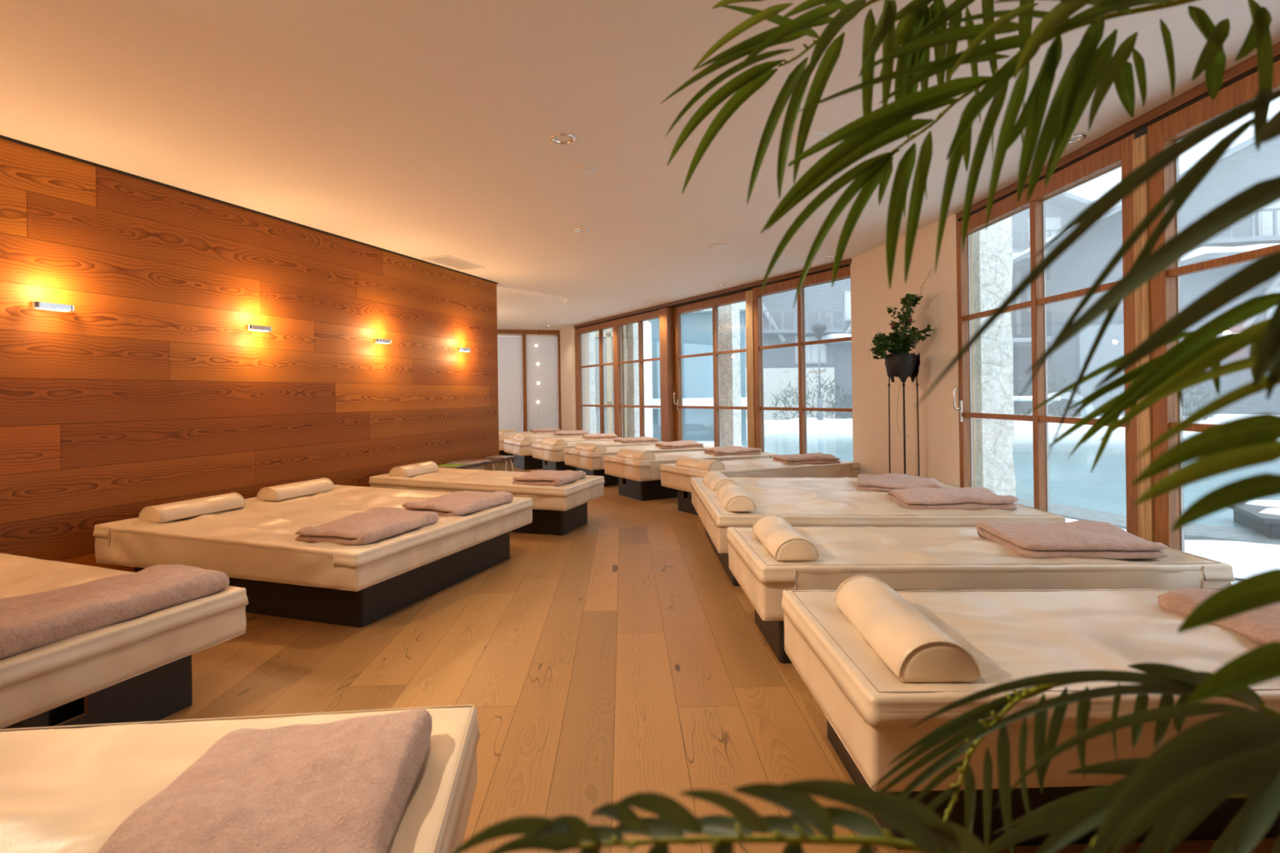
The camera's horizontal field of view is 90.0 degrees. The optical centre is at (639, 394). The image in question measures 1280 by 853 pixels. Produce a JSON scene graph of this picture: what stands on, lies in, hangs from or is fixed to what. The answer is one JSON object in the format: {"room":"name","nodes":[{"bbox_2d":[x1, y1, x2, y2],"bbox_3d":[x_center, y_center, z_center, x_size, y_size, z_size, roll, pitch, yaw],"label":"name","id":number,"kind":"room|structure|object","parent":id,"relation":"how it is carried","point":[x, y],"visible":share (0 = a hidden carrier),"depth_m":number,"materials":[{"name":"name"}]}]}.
{"room":"spa","nodes":[
{"label":"spa","id":0,"kind":"room"},
{"bbox_2d":[0,137,498,572],"bbox_3d":[-4.033,-0.102,2.683,0.180,2.720,12.439,-1,0,19],"label":"wall","id":1,"kind":"structure","parent":0,"point":[155,389],"depth_m":4.67,"materials":[{"name":"brown wood"}]},
{"bbox_2d":[28,301,74,311],"bbox_3d":[-3.503,-0.523,3.810,0.084,0.038,0.210,-1,0,19],"label":"wall sconce","id":2,"kind":"object","parent":1,"relation":"attached to","point":[37,304],"visible":1,"depth_m":3.78,"materials":[{"name":"silver metal"}]},
{"bbox_2d":[0,134,497,284],"bbox_3d":[-3.959,-1.458,2.678,0.040,0.014,12.390,-1,0,19],"label":"trim","id":3,"kind":"structure","parent":1,"relation":"attached to","point":[3,137],"depth_m":4.71,"materials":[{"name":"wood"}]},
{"bbox_2d":[244,324,271,331],"bbox_3d":[-3.048,-0.530,5.107,0.084,0.038,0.210,-1,0,19],"label":"wall sconce","id":4,"kind":"object","parent":1,"relation":"attached to","point":[252,327],"visible":1,"depth_m":5.07,"materials":[{"name":"silver metal"}]},
{"bbox_2d":[373,338,391,343],"bbox_3d":[-2.589,-0.536,6.414,0.084,0.038,0.210,-1,0,19],"label":"wall sconce","id":5,"kind":"object","parent":1,"relation":"attached to","point":[376,340],"visible":1,"depth_m":6.37,"materials":[{"name":"silver metal"}]},
{"bbox_2d":[560,325,590,434],"bbox_3d":[-1.477,-0.139,14.400,0.335,2.720,1.058,-1,0,-25],"label":"wall","id":6,"kind":"structure","parent":0,"point":[566,354],"depth_m":14.14,"materials":[{"name":"paint"}]},
{"bbox_2d":[497,329,561,431],"bbox_3d":[-4.733,-0.091,14.053,5.995,2.720,0.140,-1,0,-16],"label":"window","id":7,"kind":"structure","parent":6,"relation":"in","point":[523,332],"depth_m":14.58,"materials":[{"name":"brown wood"}]},
{"bbox_2d":[497,333,523,431],"bbox_3d":[-3.232,-0.114,14.429,1.150,2.532,0.072,-1,0,-16],"label":"roller blind","id":8,"kind":"object","parent":7,"relation":"attached to","point":[509,345],"visible":0.45,"depth_m":14.52,"materials":[{"name":"fabric"}]},
{"bbox_2d":[525,333,558,431],"bbox_3d":[-2.242,-0.129,14.703,0.715,2.532,0.072,-1,0,-16],"label":"door","id":9,"kind":"structure","parent":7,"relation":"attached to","point":[544,414],"depth_m":14.71,"materials":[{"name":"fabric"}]},
{"bbox_2d":[571,328,574,430],"bbox_3d":[-1.461,-0.109,13.984,0.012,2.660,0.070,-1,0,-24],"label":"trim","id":10,"kind":"structure","parent":6,"relation":"attached to","point":[571,329],"depth_m":13.97,"materials":[{"name":"brown wood"}]},
{"bbox_2d":[574,320,616,435],"bbox_3d":[-0.890,-0.107,13.074,0.090,2.640,1.840,-1,0,-30],"label":"window","id":11,"kind":"structure","parent":6,"relation":"in","point":[600,327],"depth_m":12.88,"materials":[{"name":"brown wood"}]},
{"bbox_2d":[0,0,1279,330],"bbox_3d":[-2.063,-1.590,5.850,10.920,0.200,18.500,-1,0,0],"label":"ceiling","id":12,"kind":"structure","parent":0,"point":[418,129],"depth_m":3.49,"materials":[{"name":"paint"}]},
{"bbox_2d":[421,255,485,271],"bbox_3d":[-2.091,-1.484,7.220,0.340,0.012,0.720,-1,0,19],"label":"ceiling vent","id":13,"kind":"object","parent":12,"relation":"in","point":[446,260],"visible":1,"depth_m":7.19,"materials":[{"name":"white plastic"}]},
{"bbox_2d":[551,133,576,144],"bbox_3d":[-0.452,-1.534,3.780,0.150,0.059,0.150,-1,0,0],"label":"recessed light","id":14,"kind":"object","parent":12,"relation":"in","point":[553,137],"visible":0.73,"depth_m":3.77,"materials":[{"name":"silver metal"}]},
{"bbox_2d":[573,164,595,174],"bbox_3d":[-0.372,-1.510,4.300,0.156,0.009,0.156,-1,0,0],"label":"ceiling speaker","id":15,"kind":"object","parent":12,"relation":"attached to","point":[584,169],"visible":1,"depth_m":4.29,"materials":[{"name":"white plastic"}]},
{"bbox_2d":[707,243,731,249],"bbox_3d":[0.818,-1.525,6.580,0.236,0.014,0.236,-1,0,0],"label":"ceiling speaker","id":16,"kind":"object","parent":12,"relation":"attached to","point":[716,246],"visible":1,"depth_m":6.54,"materials":[{"name":"white plastic"}]},
{"bbox_2d":[794,130,827,145],"bbox_3d":[1.018,-1.528,3.810,0.190,0.014,0.190,-1,0,0],"label":"ceiling speaker","id":17,"kind":"object","parent":12,"relation":"attached to","point":[814,136],"visible":0.62,"depth_m":3.78,"materials":[{"name":"white plastic"}]},
{"bbox_2d":[1068,133,1086,142],"bbox_3d":[2.637,-1.579,3.880,0.116,0.059,0.116,-1,0,0],"label":"recessed light","id":18,"kind":"object","parent":12,"relation":"in","point":[1084,135],"visible":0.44,"depth_m":3.86,"materials":[{"name":"silver metal"}]},
{"bbox_2d":[152,462,1277,852],"bbox_3d":[-5.795,1.309,6.502,15.211,0.050,25.613,-1,0,-29],"label":"floor","id":19,"kind":"structure","parent":0,"point":[615,656],"depth_m":2.73,"materials":[{"name":"brown wood"}]},
{"bbox_2d":[0,552,248,732],"bbox_3d":[-2.721,1.004,2.572,2.063,0.471,0.883,-1,0,19],"label":"lounger","id":20,"kind":"object","parent":19,"relation":"on","point":[139,669],"visible":0.59,"depth_m":2.28,"materials":[{"name":"beige leather"}]},
{"bbox_2d":[0,564,229,659],"bbox_3d":[-2.000,0.754,2.317,0.405,0.110,0.818,-1,0,19],"label":"folded blanket","id":21,"kind":"object","parent":20,"relation":"on","point":[28,622],"visible":1,"depth_m":2.25,"materials":[{"name":"fabric"}]},
{"bbox_2d":[0,704,479,852],"bbox_3d":[-1.367,0.985,1.050,2.062,0.471,0.893,-1,0,-7],"label":"lounger","id":22,"kind":"object","parent":19,"relation":"on","point":[69,790],"visible":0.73,"depth_m":1.32,"materials":[{"name":"beige leather"}]},
{"bbox_2d":[97,708,431,852],"bbox_3d":[-0.654,0.742,1.158,0.459,0.093,0.615,-1,0,-7],"label":"folded blanket","id":23,"kind":"object","parent":22,"relation":"on","point":[346,785],"visible":1,"depth_m":1.15,"materials":[{"name":"fabric"}]},
{"bbox_2d":[93,484,533,627],"bbox_3d":[-2.042,0.995,4.351,2.004,0.470,1.820,-1,0,19],"label":"lounger","id":24,"kind":"object","parent":19,"relation":"on","point":[255,545],"visible":0.8,"depth_m":3.66,"materials":[{"name":"beige leather"}]},
{"bbox_2d":[138,492,245,523],"bbox_3d":[-2.952,0.740,4.246,0.202,0.102,0.594,-1,0,17],"label":"bolster","id":25,"kind":"object","parent":24,"relation":"on","point":[169,512],"visible":1,"depth_m":4.14,"materials":[{"name":"beige leather"}]},
{"bbox_2d":[256,477,334,501],"bbox_3d":[-2.689,0.736,5.023,0.202,0.102,0.574,-1,0,17],"label":"bolster","id":26,"kind":"object","parent":24,"relation":"on","point":[276,493],"visible":1,"depth_m":4.91,"materials":[{"name":"beige leather"}]},
{"bbox_2d":[294,506,439,545],"bbox_3d":[-1.577,0.754,3.762,0.500,0.094,0.672,-1,0,18],"label":"folded blanket","id":27,"kind":"object","parent":24,"relation":"on","point":[374,524],"visible":1,"depth_m":3.57,"materials":[{"name":"fabric"}]},
{"bbox_2d":[401,490,513,516],"bbox_3d":[-1.270,0.751,4.523,0.481,0.091,0.696,-1,0,22],"label":"folded blanket","id":28,"kind":"object","parent":24,"relation":"on","point":[464,502],"visible":0.96,"depth_m":4.35,"materials":[{"name":"fabric"}]},
{"bbox_2d":[438,457,502,470],"bbox_3d":[-2.015,1.012,7.510,0.320,0.435,0.970,-1,0,20],"label":"bench","id":29,"kind":"object","parent":19,"relation":"on","point":[489,465],"visible":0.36,"depth_m":7.66,"materials":[{"name":"brown wood"}]},
{"bbox_2d":[368,467,604,535],"bbox_3d":[-1.439,0.986,6.061,2.061,0.471,0.862,-1,0,19],"label":"lounger","id":30,"kind":"object","parent":19,"relation":"on","point":[562,509],"visible":0.63,"depth_m":5.68,"materials":[{"name":"beige leather"}]},
{"bbox_2d":[388,461,439,477],"bbox_3d":[-2.223,0.730,6.315,0.202,0.102,0.534,-1,0,16],"label":"bolster","id":31,"kind":"object","parent":30,"relation":"on","point":[418,468],"visible":0.99,"depth_m":6.19,"materials":[{"name":"beige leather"}]},
{"bbox_2d":[512,469,586,486],"bbox_3d":[-0.825,0.743,5.865,0.493,0.093,0.616,-1,0,17],"label":"folded blanket","id":32,"kind":"object","parent":30,"relation":"on","point":[539,477],"visible":1,"depth_m":5.65,"materials":[{"name":"fabric"}]},
{"bbox_2d":[484,456,516,471],"bbox_3d":[-1.786,1.008,8.170,0.320,0.435,0.300,-1,0,20],"label":"bench","id":33,"kind":"object","parent":19,"relation":"on","point":[506,464],"visible":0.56,"depth_m":8.08,"materials":[{"name":"brown wood"}]},
{"bbox_2d":[501,431,554,435],"bbox_3d":[-2.522,1.002,13.309,2.060,0.470,0.880,-1,0,-30],"label":"lounger","id":34,"kind":"object","parent":19,"relation":"on","point":[508,433],"visible":0.14,"depth_m":13.21,"materials":[{"name":"beige leather"}]},
{"bbox_2d":[529,427,562,433],"bbox_3d":[-1.991,0.759,13.627,0.623,0.094,0.536,-1,0,-20],"label":"folded blanket","id":35,"kind":"object","parent":34,"relation":"on","point":[532,430],"visible":0.89,"depth_m":13.43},
{"bbox_2d":[497,434,582,462],"bbox_3d":[-1.893,0.992,12.246,2.060,0.471,0.881,-1,0,-30],"label":"lounger","id":36,"kind":"object","parent":19,"relation":"on","point":[501,445],"visible":0.25,"depth_m":11.74,"materials":[{"name":"beige leather"}]},
{"bbox_2d":[554,430,588,435],"bbox_3d":[-1.361,0.749,12.562,0.625,0.096,0.539,-1,0,-15],"label":"folded blanket","id":37,"kind":"object","parent":36,"relation":"on","point":[572,433],"visible":0.88,"depth_m":12.36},
{"bbox_2d":[503,436,619,469],"bbox_3d":[-1.247,0.983,11.190,2.061,0.471,0.882,-1,0,-30],"label":"lounger","id":38,"kind":"object","parent":19,"relation":"on","point":[522,450],"visible":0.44,"depth_m":10.59,"materials":[{"name":"beige leather"}]},
{"bbox_2d":[512,434,535,441],"bbox_3d":[-1.962,0.727,10.780,0.202,0.102,0.574,-1,0,-30],"label":"bolster","id":39,"kind":"object","parent":38,"relation":"on","point":[517,437],"visible":0.94,"depth_m":10.59,"materials":[{"name":"beige leather"}]},
{"bbox_2d":[582,433,617,439],"bbox_3d":[-0.715,0.740,11.506,0.596,0.096,0.538,-1,0,-10],"label":"folded blanket","id":40,"kind":"object","parent":38,"relation":"on","point":[593,436],"visible":0.94,"depth_m":11.28,"materials":[{"name":"fabric"}]},
{"bbox_2d":[531,440,663,471],"bbox_3d":[-0.593,0.973,10.165,2.062,0.471,0.881,-1,0,-30],"label":"lounger","id":41,"kind":"object","parent":19,"relation":"on","point":[553,457],"visible":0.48,"depth_m":9.62,"materials":[{"name":"beige leather"}]},
{"bbox_2d":[541,437,567,446],"bbox_3d":[-1.307,0.717,9.755,0.202,0.102,0.574,-1,0,-30],"label":"bolster","id":42,"kind":"object","parent":41,"relation":"on","point":[552,442],"visible":0.98,"depth_m":9.55,"materials":[{"name":"beige leather"}]},
{"bbox_2d":[613,436,659,444],"bbox_3d":[-0.061,0.735,10.481,0.635,0.087,0.539,-1,0,-21],"label":"folded blanket","id":43,"kind":"object","parent":41,"relation":"on","point":[640,439],"visible":0.97,"depth_m":10.29,"materials":[{"name":"fabric"}]},
{"bbox_2d":[614,310,661,437],"bbox_3d":[0.003,-0.120,11.546,0.090,2.640,1.700,-1,0,-30],"label":"window","id":44,"kind":"structure","parent":19,"relation":"on","point":[640,318],"depth_m":11.64,"materials":[{"name":"brown wood"}]},
{"bbox_2d":[564,444,715,486],"bbox_3d":[0.043,0.964,9.070,2.061,0.472,0.881,-1,0,-30],"label":"lounger","id":45,"kind":"object","parent":19,"relation":"on","point":[593,464],"visible":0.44,"depth_m":8.53,"materials":[{"name":"beige leather"}]},
{"bbox_2d":[574,442,606,452],"bbox_3d":[-0.672,0.708,8.660,0.202,0.102,0.594,-1,0,-30],"label":"bolster","id":46,"kind":"object","parent":45,"relation":"on","point":[590,447],"visible":0.99,"depth_m":8.49,"materials":[{"name":"beige leather"}]},
{"bbox_2d":[655,440,704,448],"bbox_3d":[0.574,0.722,9.387,0.599,0.093,0.532,-1,0,-16],"label":"folded blanket","id":47,"kind":"object","parent":45,"relation":"on","point":[677,444],"visible":0.97,"depth_m":9.19,"materials":[{"name":"fabric"}]},
{"bbox_2d":[659,307,675,441],"bbox_3d":[0.502,-0.127,10.732,0.230,2.640,0.230,-1,0,-30],"label":"trim","id":48,"kind":"structure","parent":19,"relation":"on","point":[666,314],"depth_m":10.62,"materials":[{"name":"brown wood"}]},
{"bbox_2d":[604,451,778,501],"bbox_3d":[0.662,0.956,7.939,2.062,0.470,0.881,-1,0,-30],"label":"lounger","id":49,"kind":"object","parent":19,"relation":"on","point":[638,479],"visible":0.56,"depth_m":7.39,"materials":[{"name":"beige leather"}]},
{"bbox_2d":[616,448,655,460],"bbox_3d":[-0.052,0.699,7.530,0.202,0.102,0.594,-1,0,-30],"label":"bolster","id":50,"kind":"object","parent":49,"relation":"on","point":[624,452],"visible":0.97,"depth_m":7.38,"materials":[{"name":"beige leather"}]},
{"bbox_2d":[703,445,761,456],"bbox_3d":[1.194,0.710,8.258,0.633,0.099,0.536,-1,0,-11],"label":"folded blanket","id":51,"kind":"object","parent":49,"relation":"on","point":[730,450],"visible":0.99,"depth_m":8.05,"materials":[{"name":"fabric"}]},
{"bbox_2d":[673,290,746,447],"bbox_3d":[1.077,-0.136,9.776,0.160,2.640,1.960,-1,0,-30],"label":"window","id":52,"kind":"structure","parent":19,"relation":"on","point":[715,303],"depth_m":9.82,"materials":[{"name":"brown wood"}]},
{"bbox_2d":[745,289,755,448],"bbox_3d":[1.577,-0.133,8.872,0.130,2.620,0.145,-1,0,-30],"label":"trim","id":53,"kind":"structure","parent":19,"relation":"on","point":[748,294],"depth_m":8.83,"materials":[{"name":"wood"}]},
{"bbox_2d":[659,457,860,515],"bbox_3d":[1.312,0.946,6.849,2.061,0.470,0.881,-1,0,-30],"label":"lounger","id":54,"kind":"object","parent":19,"relation":"on","point":[672,476],"visible":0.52,"depth_m":6.55,"materials":[{"name":"beige leather"}]},
{"bbox_2d":[675,456,724,471],"bbox_3d":[0.598,0.689,6.440,0.202,0.102,0.594,-1,0,-30],"label":"bolster","id":55,"kind":"object","parent":54,"relation":"on","point":[682,461],"visible":0.94,"depth_m":6.31,"materials":[{"name":"beige leather"}]},
{"bbox_2d":[772,452,840,464],"bbox_3d":[1.845,0.704,7.164,0.626,0.094,0.532,-1,0,-6],"label":"folded blanket","id":56,"kind":"object","parent":54,"relation":"on","point":[810,458],"visible":0.98,"depth_m":6.93,"materials":[{"name":"fabric"}]},
{"bbox_2d":[453,0,1279,852],"bbox_3d":[0.598,0.162,0.673,1.399,2.060,0.736,-1,0,0],"label":"potted palm","id":57,"kind":"object","parent":19,"relation":"on","point":[1236,753],"visible":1,"depth_m":0.58,"materials":[{"name":"plant"}]},
{"bbox_2d":[689,476,1066,586],"bbox_3d":[1.512,0.943,4.760,2.122,0.470,1.865,-1,0,-1],"label":"lounger","id":58,"kind":"object","parent":19,"relation":"on","point":[800,501],"visible":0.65,"depth_m":4.14,"materials":[{"name":"beige leather"}]},
{"bbox_2d":[702,470,738,491],"bbox_3d":[0.639,0.688,5.122,0.202,0.102,0.574,-1,0,-3],"label":"bolster","id":59,"kind":"object","parent":58,"relation":"on","point":[714,480],"visible":0.83,"depth_m":4.99,"materials":[{"name":"beige leather"}]},
{"bbox_2d":[716,483,756,511],"bbox_3d":[0.646,0.688,4.332,0.202,0.102,0.574,-1,0,2],"label":"bolster","id":60,"kind":"object","parent":58,"relation":"on","point":[732,497],"visible":1,"depth_m":4.05,"materials":[{"name":"beige leather"}]},
{"bbox_2d":[856,472,942,491],"bbox_3d":[2.076,0.702,5.168,0.616,0.088,0.553,-1,0,20],"label":"folded blanket","id":61,"kind":"object","parent":58,"relation":"on","point":[887,482],"visible":0.88,"depth_m":5.00,"materials":[{"name":"fabric"}]},
{"bbox_2d":[887,487,1017,510],"bbox_3d":[2.122,0.696,4.410,0.694,0.100,0.559,-1,0,8],"label":"folded blanket","id":62,"kind":"object","parent":58,"relation":"on","point":[931,498],"visible":1,"depth_m":4.18,"materials":[{"name":"fabric"}]},
{"bbox_2d":[884,352,919,476],"bbox_3d":[2.397,0.395,5.820,0.301,1.540,0.299,-1,0,0],"label":"plant stand","id":63,"kind":"object","parent":19,"relation":"on","point":[900,365],"visible":0.91,"depth_m":5.74,"materials":[{"name":"metal"}]},
{"bbox_2d":[867,268,934,435],"bbox_3d":[2.361,-0.390,5.814,0.578,1.514,0.362,-1,0,19],"label":"vine","id":64,"kind":"object","parent":63,"relation":"on","point":[882,342],"visible":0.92,"depth_m":5.79,"materials":[{"name":"plant"}]},
{"bbox_2d":[896,357,916,376],"bbox_3d":[2.387,-0.250,5.820,0.244,0.170,0.244,-1,0,0],"label":"pot","id":65,"kind":"object","parent":63,"relation":"on","point":[915,358],"depth_m":5.75,"materials":[{"name":"metal"}]},
{"bbox_2d":[726,526,1235,663],"bbox_3d":[1.524,0.943,3.140,2.072,0.470,0.860,-1,0,-2],"label":"lounger","id":66,"kind":"object","parent":19,"relation":"on","point":[904,557],"visible":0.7,"depth_m":2.77,"materials":[{"name":"beige leather"}]},
{"bbox_2d":[752,514,819,560],"bbox_3d":[0.699,0.688,3.132,0.202,0.102,0.584,-1,0,0],"label":"bolster","id":67,"kind":"object","parent":66,"relation":"on","point":[783,541],"visible":1,"depth_m":2.92,"materials":[{"name":"beige leather"}]},
{"bbox_2d":[975,520,1168,559],"bbox_3d":[2.095,0.695,3.148,0.649,0.103,0.519,-1,0,4],"label":"folded blanket","id":68,"kind":"object","parent":66,"relation":"on","point":[1081,539],"visible":0.99,"depth_m":2.97,"materials":[{"name":"fabric"}]},
{"bbox_2d":[781,588,1279,849],"bbox_3d":[1.564,0.942,1.980,2.062,0.470,0.882,-1,0,-1],"label":"lounger","id":69,"kind":"object","parent":19,"relation":"on","point":[870,713],"visible":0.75,"depth_m":1.75,"materials":[{"name":"beige leather"}]},
{"bbox_2d":[834,574,981,683],"bbox_3d":[0.775,0.684,1.941,0.212,0.109,0.614,-1,0,2],"label":"bolster","id":70,"kind":"object","parent":69,"relation":"on","point":[915,649],"visible":1,"depth_m":1.75,"materials":[{"name":"beige leather"}]},
{"bbox_2d":[1157,587,1279,644],"bbox_3d":[2.163,0.698,1.974,0.663,0.095,0.685,-1,0,-7],"label":"folded blanket","id":71,"kind":"object","parent":69,"relation":"on","point":[1261,625],"visible":0.44,"depth_m":2.00,"materials":[{"name":"fabric"}]},
{"bbox_2d":[1132,133,1153,542],"bbox_3d":[2.869,-0.142,3.575,0.135,2.600,0.096,-1,0,0],"label":"trim","id":72,"kind":"structure","parent":19,"relation":"on","point":[1140,196],"depth_m":3.56,"materials":[{"name":"wood"}]},
{"bbox_2d":[1134,126,1147,138],"bbox_3d":[2.804,-1.453,3.573,0.015,0.055,0.085,-1,0,-2],"label":"trim","id":73,"kind":"structure","parent":72,"relation":"attached to","point":[1144,131],"depth_m":3.57,"materials":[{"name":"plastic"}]},
{"bbox_2d":[1147,60,1279,551],"bbox_3d":[2.900,-0.162,2.576,0.090,2.640,1.915,-1,0,-2],"label":"window","id":74,"kind":"structure","parent":19,"relation":"on","point":[1165,286],"depth_m":3.43,"materials":[{"name":"brown wood"}]},
{"bbox_2d":[850,213,959,487],"bbox_3d":[2.640,-0.198,6.438,0.281,2.720,1.906,-1,0,-5],"label":"wall","id":75,"kind":"structure","parent":0,"point":[871,295],"depth_m":6.17,"materials":[{"name":"paint"}]},
{"bbox_2d":[573,258,851,328],"bbox_3d":[0.559,-1.501,10.597,0.152,0.055,7.680,-1,0,-30],"label":"trim","id":76,"kind":"structure","parent":75,"relation":"attached to","point":[848,261],"depth_m":9.30,"materials":[{"name":"brown wood"}]},
{"bbox_2d":[752,266,852,454],"bbox_3d":[2.061,-0.150,8.023,0.090,2.640,1.820,-1,0,-30],"label":"window","id":77,"kind":"structure","parent":75,"relation":"in","point":[842,273],"depth_m":8.07,"materials":[{"name":"brown wood"}]},
{"bbox_2d":[952,133,1137,536],"bbox_3d":[2.784,-0.160,4.580,0.160,2.640,1.930,-1,0,-2],"label":"window","id":78,"kind":"structure","parent":75,"relation":"in","point":[1119,154],"depth_m":4.49,"materials":[{"name":"brown wood"}]},
{"bbox_2d":[955,41,1279,222],"bbox_3d":[2.865,-1.534,3.583,0.140,0.055,3.930,-1,0,-2],"label":"trim","id":79,"kind":"structure","parent":75,"relation":"attached to","point":[1251,63],"depth_m":3.56,"materials":[{"name":"brown wood"}]},
{"label":"outside","id":80,"kind":"structure","parent":0,"visible":0},
{"bbox_2d":[741,432,1279,528],"bbox_3d":[14.218,1.124,11.900,23.600,0.060,17.800,-1,0,0],"label":"water","id":81,"kind":"structure","parent":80,"point":[1072,483],"depth_m":10.23,"materials":[{"name":"teal liquid"}]},
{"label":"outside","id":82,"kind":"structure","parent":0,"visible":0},
{"bbox_2d":[644,408,1240,583],"bbox_3d":[20.023,1.440,29.000,100.000,0.740,82.000,-1,0,0],"label":"ground","id":83,"kind":"structure","parent":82,"point":[648,412],"depth_m":25.38,"materials":[{"name":"snow"}]},
{"bbox_2d":[525,328,613,433],"bbox_3d":[-1.647,-0.346,18.206,2.700,3.460,2.050,-1,0,12],"label":"side wing","id":84,"kind":"object","parent":83,"relation":"on","point":[607,333],"visible":0.04,"depth_m":17.02},
{"bbox_2d":[588,331,596,434],"bbox_3d":[-1.245,-0.402,14.249,0.361,3.560,0.422,-1,0,30],"label":"stone column","id":85,"kind":"structure","parent":83,"relation":"on","point":[592,335],"depth_m":14.23,"materials":[{"name":"stone"}]},
{"bbox_2d":[621,324,626,437],"bbox_3d":[-0.323,-0.235,12.450,0.090,3.120,0.090,-1,0,30],"label":"stud","id":86,"kind":"object","parent":83,"relation":"on","point":[623,327],"visible":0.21,"depth_m":12.41,"materials":[{"name":"wood"}]},
{"bbox_2d":[626,322,644,437],"bbox_3d":[-0.176,-0.417,12.751,0.381,3.560,0.421,-1,0,30],"label":"stone column","id":87,"kind":"structure","parent":83,"relation":"on","point":[632,330],"depth_m":12.54,"materials":[{"name":"stone"}]},
{"bbox_2d":[648,301,746,440],"bbox_3d":[1.947,-0.638,20.411,3.300,3.940,4.700,-1,0,8],"label":"house","id":88,"kind":"structure","parent":83,"relation":"on","point":[696,326],"depth_m":18.58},
{"bbox_2d":[718,302,741,446],"bbox_3d":[1.495,-0.442,10.752,0.285,3.560,0.385,-1,0,30],"label":"stone column","id":89,"kind":"structure","parent":83,"relation":"on","point":[728,315],"depth_m":10.60,"materials":[{"name":"stone"}]},
{"bbox_2d":[745,367,835,420],"bbox_3d":[5.923,0.083,26.010,3.887,2.332,0.507,-1,0,-4],"label":"stone base","id":90,"kind":"object","parent":83,"relation":"on","point":[774,379],"visible":0.29,"depth_m":25.76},
{"bbox_2d":[744,278,852,418],"bbox_3d":[7.875,-2.920,29.227,9.380,8.281,7.916,-1,0,-4],"label":"building","id":91,"kind":"structure","parent":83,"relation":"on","point":[828,305],"depth_m":26.48,"materials":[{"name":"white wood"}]},
{"bbox_2d":[969,234,976,487],"bbox_3d":[3.096,-0.285,5.980,0.048,3.120,0.048,-1,0,30],"label":"stud","id":92,"kind":"object","parent":83,"relation":"on","point":[971,235],"visible":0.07,"depth_m":5.95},
{"bbox_2d":[972,216,1015,502],"bbox_3d":[3.324,-0.468,6.178,0.317,3.560,0.480,-1,0,0],"label":"stone column","id":93,"kind":"structure","parent":83,"relation":"on","point":[993,256],"depth_m":5.96,"materials":[{"name":"stone"}]},
{"bbox_2d":[746,413,1279,434],"bbox_3d":[17.811,0.867,19.355,28.815,0.551,6.933,-1,0,21],"label":"snow bank","id":94,"kind":"object","parent":83,"relation":"on","point":[813,424],"visible":0.29,"depth_m":20.77,"materials":[{"name":"snow"}]},
{"bbox_2d":[769,369,852,420],"bbox_3d":[6.417,0.121,23.548,3.334,2.175,2.467,-1,0,0],"label":"bush","id":95,"kind":"object","parent":94,"relation":"on","point":[833,405],"visible":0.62,"depth_m":23.55,"materials":[{"name":"plant"}]},
{"bbox_2d":[810,323,826,420],"bbox_3d":[6.172,-0.625,22.000,0.540,3.670,0.540,-1,0,0],"label":"garden lamp","id":96,"kind":"object","parent":94,"relation":"on","point":[818,329],"visible":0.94,"depth_m":21.92,"materials":[{"name":"grey metal"}]},
{"bbox_2d":[838,386,852,418],"bbox_3d":[8.872,0.254,23.851,2.812,1.861,2.289,-1,0,0],"label":"bush","id":97,"kind":"object","parent":94,"relation":"on","point":[846,401],"visible":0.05,"depth_m":23.97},
{"bbox_2d":[1013,368,1088,417],"bbox_3d":[14.515,-0.031,23.475,3.490,2.253,2.441,-1,0,0],"label":"bush","id":98,"kind":"object","parent":94,"relation":"on","point":[1021,387],"visible":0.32,"depth_m":23.10,"materials":[{"name":"plant"}]},
{"bbox_2d":[1013,391,1096,418],"bbox_3d":[11.186,0.314,17.753,2.307,0.772,0.700,-1,0,20],"label":"chute","id":99,"kind":"object","parent":94,"relation":"on","point":[1077,397],"visible":0.37,"depth_m":17.35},
{"bbox_2d":[1105,377,1222,419],"bbox_3d":[16.548,-0.029,20.435,3.576,2.197,2.782,-1,0,0],"label":"bush","id":100,"kind":"object","parent":94,"relation":"on","point":[1187,390],"visible":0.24,"depth_m":19.96,"materials":[{"name":"plant"}]},
{"bbox_2d":[1010,190,1094,413],"bbox_3d":[20.050,-5.718,40.727,14.400,13.612,13.474,-1,0,4],"label":"building","id":101,"kind":"structure","parent":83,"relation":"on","point":[1060,210],"depth_m":35.78,"materials":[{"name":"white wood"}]},
{"bbox_2d":[1013,131,1279,417],"bbox_3d":[26.953,-5.331,26.291,16.800,12.600,13.274,-1,0,10],"label":"building","id":102,"kind":"structure","parent":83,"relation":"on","point":[1242,166],"depth_m":22.70,"materials":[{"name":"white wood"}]},
{"bbox_2d":[1015,497,1279,545],"bbox_3d":[6.378,1.225,6.695,15.048,0.085,3.877,-1,0,44],"label":"kerb","id":103,"kind":"object","parent":83,"relation":"on","point":[1192,531],"depth_m":5.80,"materials":[{"name":"stone"}]},
{"bbox_2d":[1065,518,1279,578],"bbox_3d":[6.075,1.241,4.490,8.560,0.107,2.696,-1,0,41],"label":"snow bank","id":104,"kind":"object","parent":83,"relation":"on","point":[1246,559],"visible":0.16,"depth_m":5.05,"materials":[{"name":"snow"}]},
{"bbox_2d":[1230,499,1279,538],"bbox_3d":[6.649,1.121,5.200,2.680,0.285,1.040,-1,0,28],"label":"block","id":105,"kind":"object","parent":83,"relation":"on","point":[1263,516],"visible":0.61,"depth_m":5.66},
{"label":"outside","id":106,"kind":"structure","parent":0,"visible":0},
{"bbox_2d":[643,320,652,405],"bbox_3d":[40.079,-17.733,98.520,212.521,40.700,114.955,-1,0,0],"label":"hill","id":107,"kind":"structure","parent":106,"point":[646,325],"depth_m":126.29,"materials":[{"name":"snow"}]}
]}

